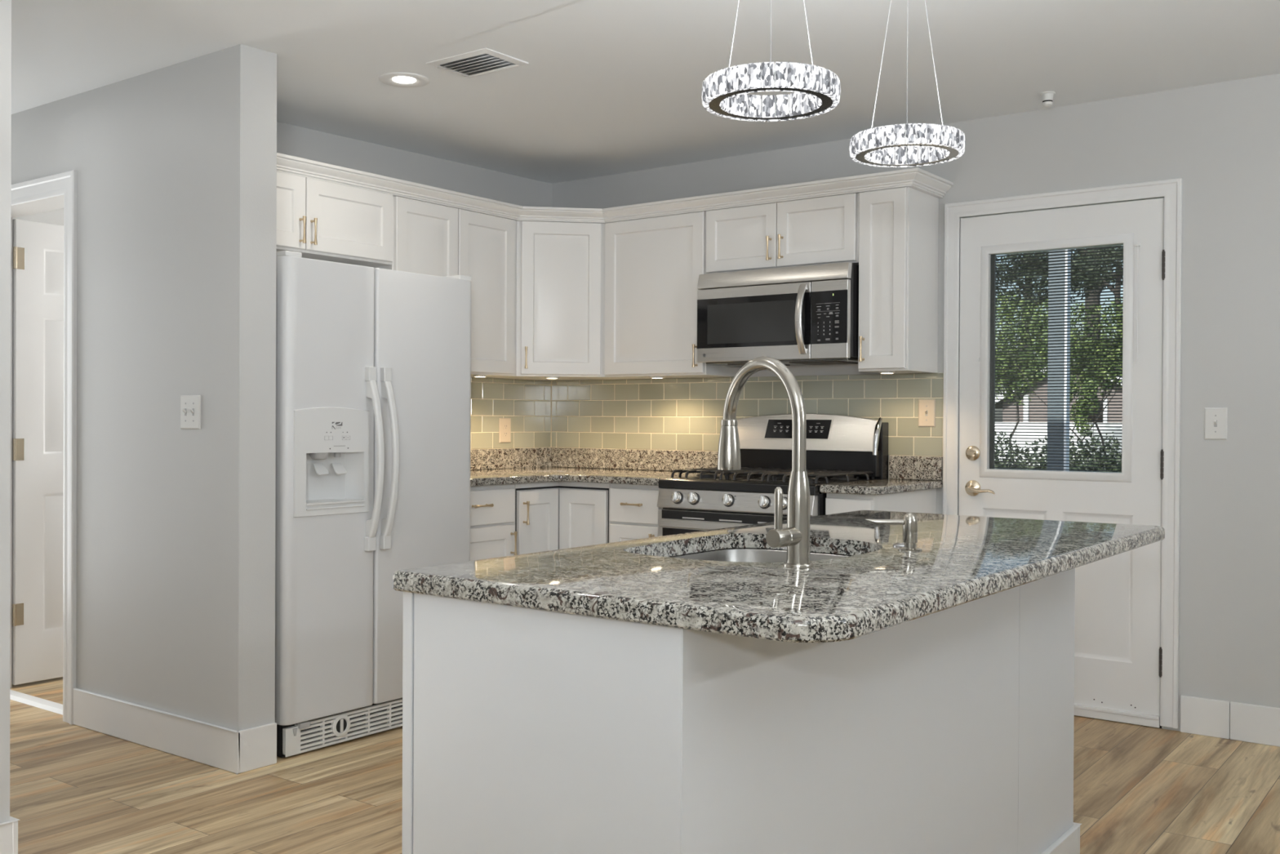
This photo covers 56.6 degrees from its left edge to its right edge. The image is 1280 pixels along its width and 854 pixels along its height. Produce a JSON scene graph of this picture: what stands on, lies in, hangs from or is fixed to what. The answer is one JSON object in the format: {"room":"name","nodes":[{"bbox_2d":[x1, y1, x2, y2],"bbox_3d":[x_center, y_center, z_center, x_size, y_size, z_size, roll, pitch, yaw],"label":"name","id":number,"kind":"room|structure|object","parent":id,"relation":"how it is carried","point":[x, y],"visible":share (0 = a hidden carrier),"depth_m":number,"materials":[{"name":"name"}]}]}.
{"room":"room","nodes":[
{"label":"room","id":0,"kind":"room"},
{"bbox_2d":[0,0,11,822],"bbox_3d":[-3.049,-0.056,1.226,0.145,2.413,4.630,1,0,37],"label":"wall","id":1,"kind":"structure","parent":0,"point":[5,5],"depth_m":3.03,"materials":[{"name":"grey paint"}]},
{"bbox_2d":[0,816,18,853],"bbox_3d":[-3.042,1.081,1.235,0.163,0.139,4.648,1,0,37],"label":"baseboard","id":2,"kind":"structure","parent":1,"relation":"attached to","point":[8,829],"depth_m":3.04,"materials":[{"name":"white paint"}]},
{"bbox_2d":[13,208,63,225],"bbox_3d":[-3.184,-0.109,6.229,0.140,2.457,3.500,1,0,37],"label":"wall","id":3,"kind":"structure","parent":0,"point":[54,216],"depth_m":6.22,"materials":[{"name":"grey paint"}]},
{"bbox_2d":[11,44,276,730],"bbox_3d":[-2.403,-0.081,4.817,2.798,2.427,0.143,1,0,37],"label":"wall","id":4,"kind":"structure","parent":0,"point":[175,165],"depth_m":4.15,"materials":[{"name":"grey paint"}]},
{"bbox_2d":[9,688,62,714],"bbox_3d":[-2.475,1.124,4.873,0.709,0.015,0.065,1,0,37],"label":"trim","id":5,"kind":"structure","parent":4,"relation":"attached to","point":[55,707],"depth_m":4.85,"materials":[{"name":"white paint"}]},
{"bbox_2d":[9,195,63,688],"bbox_3d":[-2.470,0.109,4.867,0.733,2.045,0.143,1,0,37],"label":"trim","id":6,"kind":"structure","parent":4,"relation":"attached to","point":[56,202],"depth_m":5.13,"materials":[{"name":"white paint"}]},
{"bbox_2d":[11,218,63,684],"bbox_3d":[-2.498,0.108,5.413,0.047,2.012,0.710,1,0,37],"label":"door","id":7,"kind":"structure","parent":4,"relation":"in","point":[37,247],"depth_m":5.21,"materials":[{"name":"white paint"}]},
{"bbox_2d":[10,169,77,724],"bbox_3d":[-2.513,0.075,4.799,0.887,2.113,0.017,1,0,37],"label":"trim","id":8,"kind":"structure","parent":4,"relation":"attached to","point":[65,184],"depth_m":4.55,"materials":[{"name":"white paint"}]},
{"bbox_2d":[73,688,276,774],"bbox_3d":[-1.698,1.070,4.284,1.049,0.139,0.161,1,0,37],"label":"baseboard","id":9,"kind":"structure","parent":4,"relation":"attached to","point":[237,752],"depth_m":4.11,"materials":[{"name":"white paint"}]},
{"bbox_2d":[180,395,200,429],"bbox_3d":[-1.550,-0.051,4.083,0.114,0.116,0.018,1,0,37],"label":"light switch","id":10,"kind":"object","parent":4,"relation":"attached to","point":[190,405],"visible":1,"depth_m":4.08,"materials":[{"name":"white plastic"}]},
{"bbox_2d":[276,121,551,449],"bbox_3d":[-1.235,-0.095,5.499,0.140,2.459,2.346,1,0,37],"label":"wall","id":11,"kind":"structure","parent":0,"point":[291,140],"depth_m":5.58,"materials":[{"name":"grey paint"}]},
{"bbox_2d":[276,171,393,266],"bbox_3d":[-1.436,-0.845,4.799,0.356,0.300,0.916,1,0,37],"label":"upper cabinet","id":12,"kind":"object","parent":11,"relation":"attached to","point":[317,219],"visible":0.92,"depth_m":4.83,"materials":[{"name":"white wood"}]},
{"bbox_2d":[373,195,516,377],"bbox_3d":[-0.930,-0.621,5.483,0.356,0.751,0.782,1,0,37],"label":"upper cabinet","id":13,"kind":"object","parent":11,"relation":"attached to","point":[428,238],"visible":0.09,"depth_m":5.48,"materials":[{"name":"white wood"}]},
{"bbox_2d":[472,374,487,377],"bbox_3d":[-0.755,-0.241,5.607,0.068,0.008,0.068,1,0,37],"label":"puck light","id":14,"kind":"object","parent":13,"relation":"attached to","point":[474,375],"visible":1,"depth_m":5.58,"materials":[{"name":"white plastic"}]},
{"bbox_2d":[471,377,551,448],"bbox_3d":[-0.961,-0.067,5.741,0.010,0.358,1.608,1,0,37],"label":"tile backsplash","id":15,"kind":"structure","parent":11,"relation":"attached to","point":[527,402],"depth_m":6.14,"materials":[{"name":"beige tile"}]},
{"bbox_2d":[498,417,511,442],"bbox_3d":[-0.690,0.017,6.092,0.008,0.126,0.084,1,0,37],"label":"power outlet","id":16,"kind":"object","parent":15,"relation":"attached to","point":[504,424],"visible":1,"depth_m":6.08,"materials":[{"name":"beige plastic"}]},
{"bbox_2d":[503,423,507,429],"bbox_3d":[-0.688,-0.002,6.090,0.002,0.029,0.033,1,0,37],"label":"socket","id":17,"kind":"object","parent":16,"relation":"attached to","point":[505,425],"depth_m":6.09,"materials":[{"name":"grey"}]},
{"bbox_2d":[503,431,507,436],"bbox_3d":[-0.688,0.037,6.090,0.002,0.029,0.033,1,0,37],"label":"socket","id":18,"kind":"object","parent":16,"relation":"attached to","point":[505,433],"depth_m":6.09,"materials":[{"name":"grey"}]},
{"bbox_2d":[479,221,631,380],"bbox_3d":[-0.415,-0.621,5.965,0.608,0.751,0.615,1,0,37],"label":"upper cabinet","id":19,"kind":"object","parent":11,"relation":"attached to","point":[560,266],"visible":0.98,"depth_m":5.74,"materials":[{"name":"white wood"}]},
{"bbox_2d":[545,376,559,378],"bbox_3d":[-0.428,-0.240,5.794,0.068,0.008,0.068,1,0,37],"label":"puck light","id":20,"kind":"object","parent":19,"relation":"attached to","point":[546,377],"visible":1,"depth_m":5.77,"materials":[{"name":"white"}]},
{"bbox_2d":[276,152,953,223],"bbox_3d":[-0.226,-1.016,5.154,3.034,0.060,1.240,0,0,-10],"label":"crown molding","id":21,"kind":"structure","parent":11,"relation":"attached to","point":[917,179],"depth_m":5.16,"materials":[{"name":"white wood"}]},
{"bbox_2d":[9,676,1279,853],"bbox_3d":[-1.157,1.206,1.897,8.700,0.100,8.360,1,0,37],"label":"floor","id":22,"kind":"structure","parent":0,"point":[74,788],"depth_m":3.70,"materials":[{"name":"brown wood"}]},
{"bbox_2d":[275,250,471,757],"bbox_3d":[-1.220,0.264,4.632,0.843,1.743,0.928,1,0,37],"label":"refrigerator","id":23,"kind":"object","parent":22,"relation":"on","point":[373,365],"visible":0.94,"depth_m":4.31,"materials":[{"name":"white metal"}]},
{"bbox_2d":[373,267,471,703],"bbox_3d":[-1.217,0.265,4.636,0.843,1.708,0.898,1,0,37],"label":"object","id":24,"kind":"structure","parent":23,"relation":"in","point":[422,322],"depth_m":4.53,"materials":[{"name":"white metal"}]},
{"bbox_2d":[470,483,517,560],"bbox_3d":[-0.918,0.693,5.279,0.643,0.888,0.475,1,0,37],"label":"base cabinet","id":25,"kind":"object","parent":22,"relation":"on","point":[493,534],"visible":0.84,"depth_m":5.17,"materials":[{"name":"white wood"}]},
{"bbox_2d":[514,481,609,555],"bbox_3d":[-0.399,0.693,5.766,0.891,0.888,0.920,1,0,37],"label":"base cabinet","id":26,"kind":"object","parent":22,"relation":"on","point":[549,515],"visible":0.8,"depth_m":5.42,"materials":[{"name":"white wood"}]},
{"bbox_2d":[470,447,718,486],"bbox_3d":[-0.415,0.183,5.479,1.202,0.133,1.401,1,0,37],"label":"countertop","id":27,"kind":"structure","parent":26,"relation":"on","point":[508,465],"depth_m":5.93,"materials":[{"name":"stone"}]},
{"bbox_2d":[609,483,662,542],"bbox_3d":[0.156,0.697,5.506,0.304,0.888,0.679,1,0,37],"label":"base cabinet","id":28,"kind":"object","parent":22,"relation":"on","point":[633,508],"visible":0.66,"depth_m":5.26,"materials":[{"name":"white wood"}]},
{"bbox_2d":[401,568,1081,853],"bbox_3d":[0.393,0.721,2.643,0.609,0.876,1.887,1,0,37],"label":"kitchen island","id":29,"kind":"object","parent":22,"relation":"on","point":[526,731],"visible":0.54,"depth_m":1.99,"materials":[{"name":"white wood"}]},
{"bbox_2d":[392,510,1164,642],"bbox_3d":[0.455,0.267,2.548,0.853,0.034,1.846,1,0,37],"label":"island countertop","id":30,"kind":"structure","parent":29,"relation":"on","point":[962,559],"depth_m":2.05,"materials":[{"name":"stone"}]},
{"bbox_2d":[670,547,853,562],"bbox_3d":[0.250,0.379,2.470,0.472,0.189,0.566,1,0,37],"label":"sink","id":31,"kind":"object","parent":30,"relation":"in","point":[730,554],"visible":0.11,"depth_m":2.75,"materials":[{"name":"silver metal"}]},
{"bbox_2d":[717,356,813,568],"bbox_3d":[0.238,0.059,2.231,0.103,0.384,0.297,0,0,-16],"label":"kitchen faucet","id":32,"kind":"object","parent":30,"relation":"on","point":[796,536],"visible":1,"depth_m":2.14,"materials":[{"name":"silver metal"}]},
{"bbox_2d":[786,471,810,560],"bbox_3d":[0.286,0.163,2.147,0.042,0.166,0.042,1,0,37],"label":"base","id":33,"kind":"object","parent":32,"relation":"on","point":[798,503],"depth_m":2.13,"materials":[{"name":"silver metal"}]},
{"bbox_2d":[865,512,921,551],"bbox_3d":[0.521,0.213,2.425,0.111,0.078,0.048,0,0,-8],"label":"soap dispenser","id":34,"kind":"object","parent":30,"relation":"on","point":[909,522],"visible":1,"depth_m":2.42,"materials":[{"name":"silver metal"}]},
{"bbox_2d":[892,542,916,546],"bbox_3d":[0.558,0.247,2.509,0.049,0.008,0.049,1,0,37],"label":"cover","id":35,"kind":"object","parent":30,"relation":"on","point":[900,544],"visible":0.48,"depth_m":2.50,"materials":[{"name":"silver metal"}]},
{"bbox_2d":[657,413,888,536],"bbox_3d":[0.569,0.542,5.157,0.777,1.206,0.721,1,0,37],"label":"gas range","id":36,"kind":"object","parent":22,"relation":"on","point":[840,448],"visible":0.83,"depth_m":5.14,"materials":[{"name":"silver metal"}]},
{"bbox_2d":[662,492,826,516],"bbox_3d":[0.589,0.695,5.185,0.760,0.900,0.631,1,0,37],"label":"control panel","id":37,"kind":"object","parent":36,"relation":"in","point":[820,497],"depth_m":4.73,"materials":[{"name":"silver metal"}]},
{"bbox_2d":[658,474,880,495],"bbox_3d":[0.579,0.245,5.166,0.760,0.041,0.658,1,0,37],"label":"cooktop","id":38,"kind":"object","parent":36,"relation":"in","point":[700,484],"depth_m":4.98,"materials":[{"name":"black metal"}]},
{"bbox_2d":[825,488,936,515],"bbox_3d":[0.989,0.705,4.899,0.207,0.888,0.659,1,0,37],"label":"base cabinet","id":39,"kind":"object","parent":22,"relation":"on","point":[922,500],"visible":0.02,"depth_m":4.72,"materials":[{"name":"white wood"}]},
{"bbox_2d":[819,455,942,494],"bbox_3d":[1.004,0.194,4.889,0.242,0.133,0.655,1,0,37],"label":"countertop","id":40,"kind":"structure","parent":39,"relation":"on","point":[906,473],"depth_m":5.06,"materials":[{"name":"stone"}]},
{"bbox_2d":[11,0,1279,183],"bbox_3d":[-1.144,-1.321,1.883,8.700,0.180,8.360,1,0,37],"label":"ceiling","id":41,"kind":"structure","parent":0,"point":[606,87],"depth_m":4.08,"materials":[{"name":"white paint"}]},
{"bbox_2d":[378,72,429,87],"bbox_3d":[-0.863,-1.269,4.350,0.184,0.007,0.184,1,0,37],"label":"recessed light","id":42,"kind":"object","parent":41,"relation":"in","point":[401,79],"visible":1,"depth_m":4.34,"materials":[{"name":"white paint"}]},
{"bbox_2d":[426,48,528,77],"bbox_3d":[-0.567,-1.262,4.142,0.288,0.022,0.212,1,0,37],"label":"ceiling vent","id":43,"kind":"object","parent":41,"relation":"in","point":[485,60],"visible":1,"depth_m":4.13,"materials":[{"name":"white metal"}]},
{"bbox_2d":[702,0,840,121],"bbox_3d":[0.252,-0.929,2.274,0.264,0.625,0.264,1,0,37],"label":"crystal pendant","id":44,"kind":"object","parent":41,"relation":"hanging from","point":[725,91],"visible":1,"depth_m":2.21,"materials":[{"name":"silver metal"}]},
{"bbox_2d":[848,0,965,167],"bbox_3d":[0.625,-0.942,2.776,0.264,0.618,0.264,1,0,37],"label":"crystal pendant","id":45,"kind":"object","parent":41,"relation":"hanging from","point":[916,144],"visible":1,"depth_m":2.71,"materials":[{"name":"silver metal"}]},
{"bbox_2d":[1040,91,1055,106],"bbox_3d":[1.569,-1.259,4.576,0.056,0.053,0.056,1,0,37],"label":"ceiling sensor","id":46,"kind":"object","parent":41,"relation":"attached to","point":[1046,96],"visible":1,"depth_m":4.56,"materials":[{"name":"white plastic"}]},
{"bbox_2d":[551,73,1279,734],"bbox_3d":[2.091,-0.077,4.577,6.580,2.467,0.140,1,0,37],"label":"wall","id":47,"kind":"structure","parent":0,"point":[1222,140],"depth_m":4.47,"materials":[{"name":"grey paint"}]},
{"bbox_2d":[604,211,741,378],"bbox_3d":[0.143,-0.617,5.711,0.587,0.751,0.356,1,0,37],"label":"upper cabinet","id":48,"kind":"object","parent":47,"relation":"attached to","point":[654,265],"visible":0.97,"depth_m":5.59,"materials":[{"name":"white wood"}]},
{"bbox_2d":[649,376,664,378],"bbox_3d":[0.082,-0.237,5.677,0.068,0.008,0.068,1,0,37],"label":"puck light","id":49,"kind":"object","parent":48,"relation":"attached to","point":[655,377],"visible":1,"depth_m":5.65,"materials":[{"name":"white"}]},
{"bbox_2d":[551,373,943,456],"bbox_3d":[0.408,-0.060,5.733,2.211,0.358,0.010,1,0,37],"label":"tile backsplash","id":50,"kind":"structure","parent":47,"relation":"attached to","point":[677,414],"depth_m":5.79,"materials":[{"name":"beige tile"}]},
{"bbox_2d":[918,399,935,426],"bbox_3d":[1.229,-0.060,5.106,0.076,0.118,0.018,1,0,37],"label":"light switch","id":51,"kind":"object","parent":50,"relation":"attached to","point":[926,407],"visible":1,"depth_m":5.11,"materials":[{"name":"beige plastic"}]},
{"bbox_2d":[706,192,859,273],"bbox_3d":[0.686,-0.840,5.307,0.760,0.294,0.356,1,0,37],"label":"upper cabinet","id":52,"kind":"object","parent":47,"relation":"attached to","point":[822,230],"visible":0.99,"depth_m":5.17,"materials":[{"name":"white wood"}]},
{"bbox_2d":[697,262,858,366],"bbox_3d":[0.660,-0.482,5.269,0.747,0.406,0.450,1,0,37],"label":"microwave","id":53,"kind":"object","parent":52,"relation":"attached to","point":[806,314],"visible":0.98,"depth_m":5.10,"materials":[{"name":"silver metal"}]},
{"bbox_2d":[857,186,938,373],"bbox_3d":[1.081,-0.608,5.014,0.222,0.751,0.356,1,0,37],"label":"upper cabinet","id":54,"kind":"object","parent":47,"relation":"attached to","point":[899,227],"visible":1,"depth_m":4.91,"materials":[{"name":"white wood"}]},
{"bbox_2d":[879,371,895,373],"bbox_3d":[1.033,-0.228,4.970,0.068,0.008,0.068,1,0,37],"label":"puck light","id":55,"kind":"object","parent":54,"relation":"attached to","point":[881,372],"visible":1,"depth_m":4.95,"materials":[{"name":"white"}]},
{"bbox_2d":[958,197,1164,727],"bbox_3d":[1.678,0.134,4.793,0.820,2.031,0.119,1,0,37],"label":"door","id":56,"kind":"structure","parent":47,"relation":"in","point":[1118,651],"depth_m":4.72,"materials":[{"name":"white paint"}]},
{"bbox_2d":[942,177,1182,728],"bbox_3d":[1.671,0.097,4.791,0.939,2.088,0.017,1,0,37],"label":"trim","id":57,"kind":"structure","parent":47,"relation":"attached to","point":[1171,189],"depth_m":4.54,"materials":[{"name":"white paint"}]},
{"bbox_2d":[1204,407,1227,439],"bbox_3d":[2.147,-0.013,4.436,0.078,0.119,0.018,1,0,37],"label":"light switch","id":58,"kind":"object","parent":47,"relation":"attached to","point":[1215,419],"visible":1,"depth_m":4.44,"materials":[{"name":"white plastic"}]},
{"bbox_2d":[1180,694,1279,746],"bbox_3d":[3.310,1.099,3.578,3.134,0.139,0.014,1,0,37],"label":"baseboard","id":59,"kind":"structure","parent":47,"relation":"attached to","point":[1247,722],"depth_m":4.41,"materials":[{"name":"white paint"}]},
{"label":"outside","id":60,"kind":"structure","parent":0,"visible":0},
{"label":"ground","id":61,"kind":"structure","parent":60,"visible":0},
{"bbox_2d":[995,289,1101,457],"bbox_3d":[10.164,-1.200,32.071,3.273,5.002,3.002,0,0,-7],"label":"leafy tree","id":62,"kind":"object","parent":61,"relation":"on","point":[1034,318],"visible":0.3,"depth_m":31.64,"materials":[{"name":"green plant"}]},
{"bbox_2d":[994,430,1121,472],"bbox_3d":[4.963,0.630,13.600,4.577,1.235,1.559,1,0,37],"label":"hedge","id":63,"kind":"object","parent":61,"relation":"on","point":[1089,431],"visible":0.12,"depth_m":13.53,"materials":[{"name":"green plant"}]},
{"bbox_2d":[994,422,1122,467],"bbox_3d":[13.545,0.559,38.432,8.547,1.410,0.150,1,0,37],"label":"fence","id":64,"kind":"object","parent":61,"relation":"on","point":[1033,424],"visible":0.02,"depth_m":38.76,"materials":[{"name":"white wood"}]},
{"bbox_2d":[995,360,1122,422],"bbox_3d":[25.398,-1.283,64.834,9.696,4.900,9.920,1,0,37],"label":"house","id":65,"kind":"structure","parent":61,"relation":"on","point":[1045,379],"depth_m":62.58,"materials":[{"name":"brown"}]},
{"bbox_2d":[995,251,1123,352],"bbox_3d":[26.430,-5.863,79.785,11.609,13.969,5.101,1,0,37],"label":"leafy tree","id":66,"kind":"object","parent":61,"relation":"on","point":[1041,251],"visible":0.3,"depth_m":78.99,"materials":[{"name":"green plant"}]},
{"bbox_2d":[1007,350,1122,458],"bbox_3d":[10.610,-0.283,28.026,3.965,3.234,0.742,0,0,27],"label":"leafy tree","id":67,"kind":"object","parent":61,"relation":"on","point":[1090,381],"visible":0.48,"depth_m":28.05,"materials":[{"name":"green plant"}]},
{"bbox_2d":[1025,297,1123,466],"bbox_3d":[13.129,-1.193,33.852,4.126,4.997,2.163,0,0,17],"label":"leafy tree","id":68,"kind":"object","parent":61,"relation":"on","point":[1114,302],"visible":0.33,"depth_m":33.50,"materials":[{"name":"green plant"}]},
{"bbox_2d":[1071,246,1115,344],"bbox_3d":[36.503,-7.597,96.583,5.602,17.376,4.508,1,0,37],"label":"leafy tree","id":69,"kind":"object","parent":61,"relation":"on","point":[1089,297],"visible":0.04,"depth_m":95.49,"materials":[{"name":"green plant"}]},
{"bbox_2d":[1071,244,1123,359],"bbox_3d":[32.887,-6.126,81.012,10.837,14.546,5.826,1,0,37],"label":"leafy tree","id":70,"kind":"object","parent":61,"relation":"on","point":[1118,295],"visible":0.08,"depth_m":81.24,"materials":[{"name":"green plant"}]},
{"bbox_3d":[2.656,1.308,5.605,5.000,0.190,2.140,1,0,37],"label":"floor","id":71,"kind":"structure","parent":61,"relation":"on","visible":0},
{"bbox_2d":[1047,249,1065,471],"bbox_3d":[2.398,-0.525,6.811,0.095,3.460,0.095,1,0,37],"label":"porch post","id":72,"kind":"object","parent":71,"relation":"on","point":[1056,314],"visible":0.06,"depth_m":6.77,"materials":[{"name":"grey"}]},
{"bbox_2d":[1063,249,1071,471],"bbox_3d":[2.432,-0.525,6.764,0.014,3.460,0.060,1,0,37],"label":"trim","id":73,"kind":"structure","parent":72,"relation":"attached to","point":[1065,320],"depth_m":6.75,"materials":[{"name":"white"}]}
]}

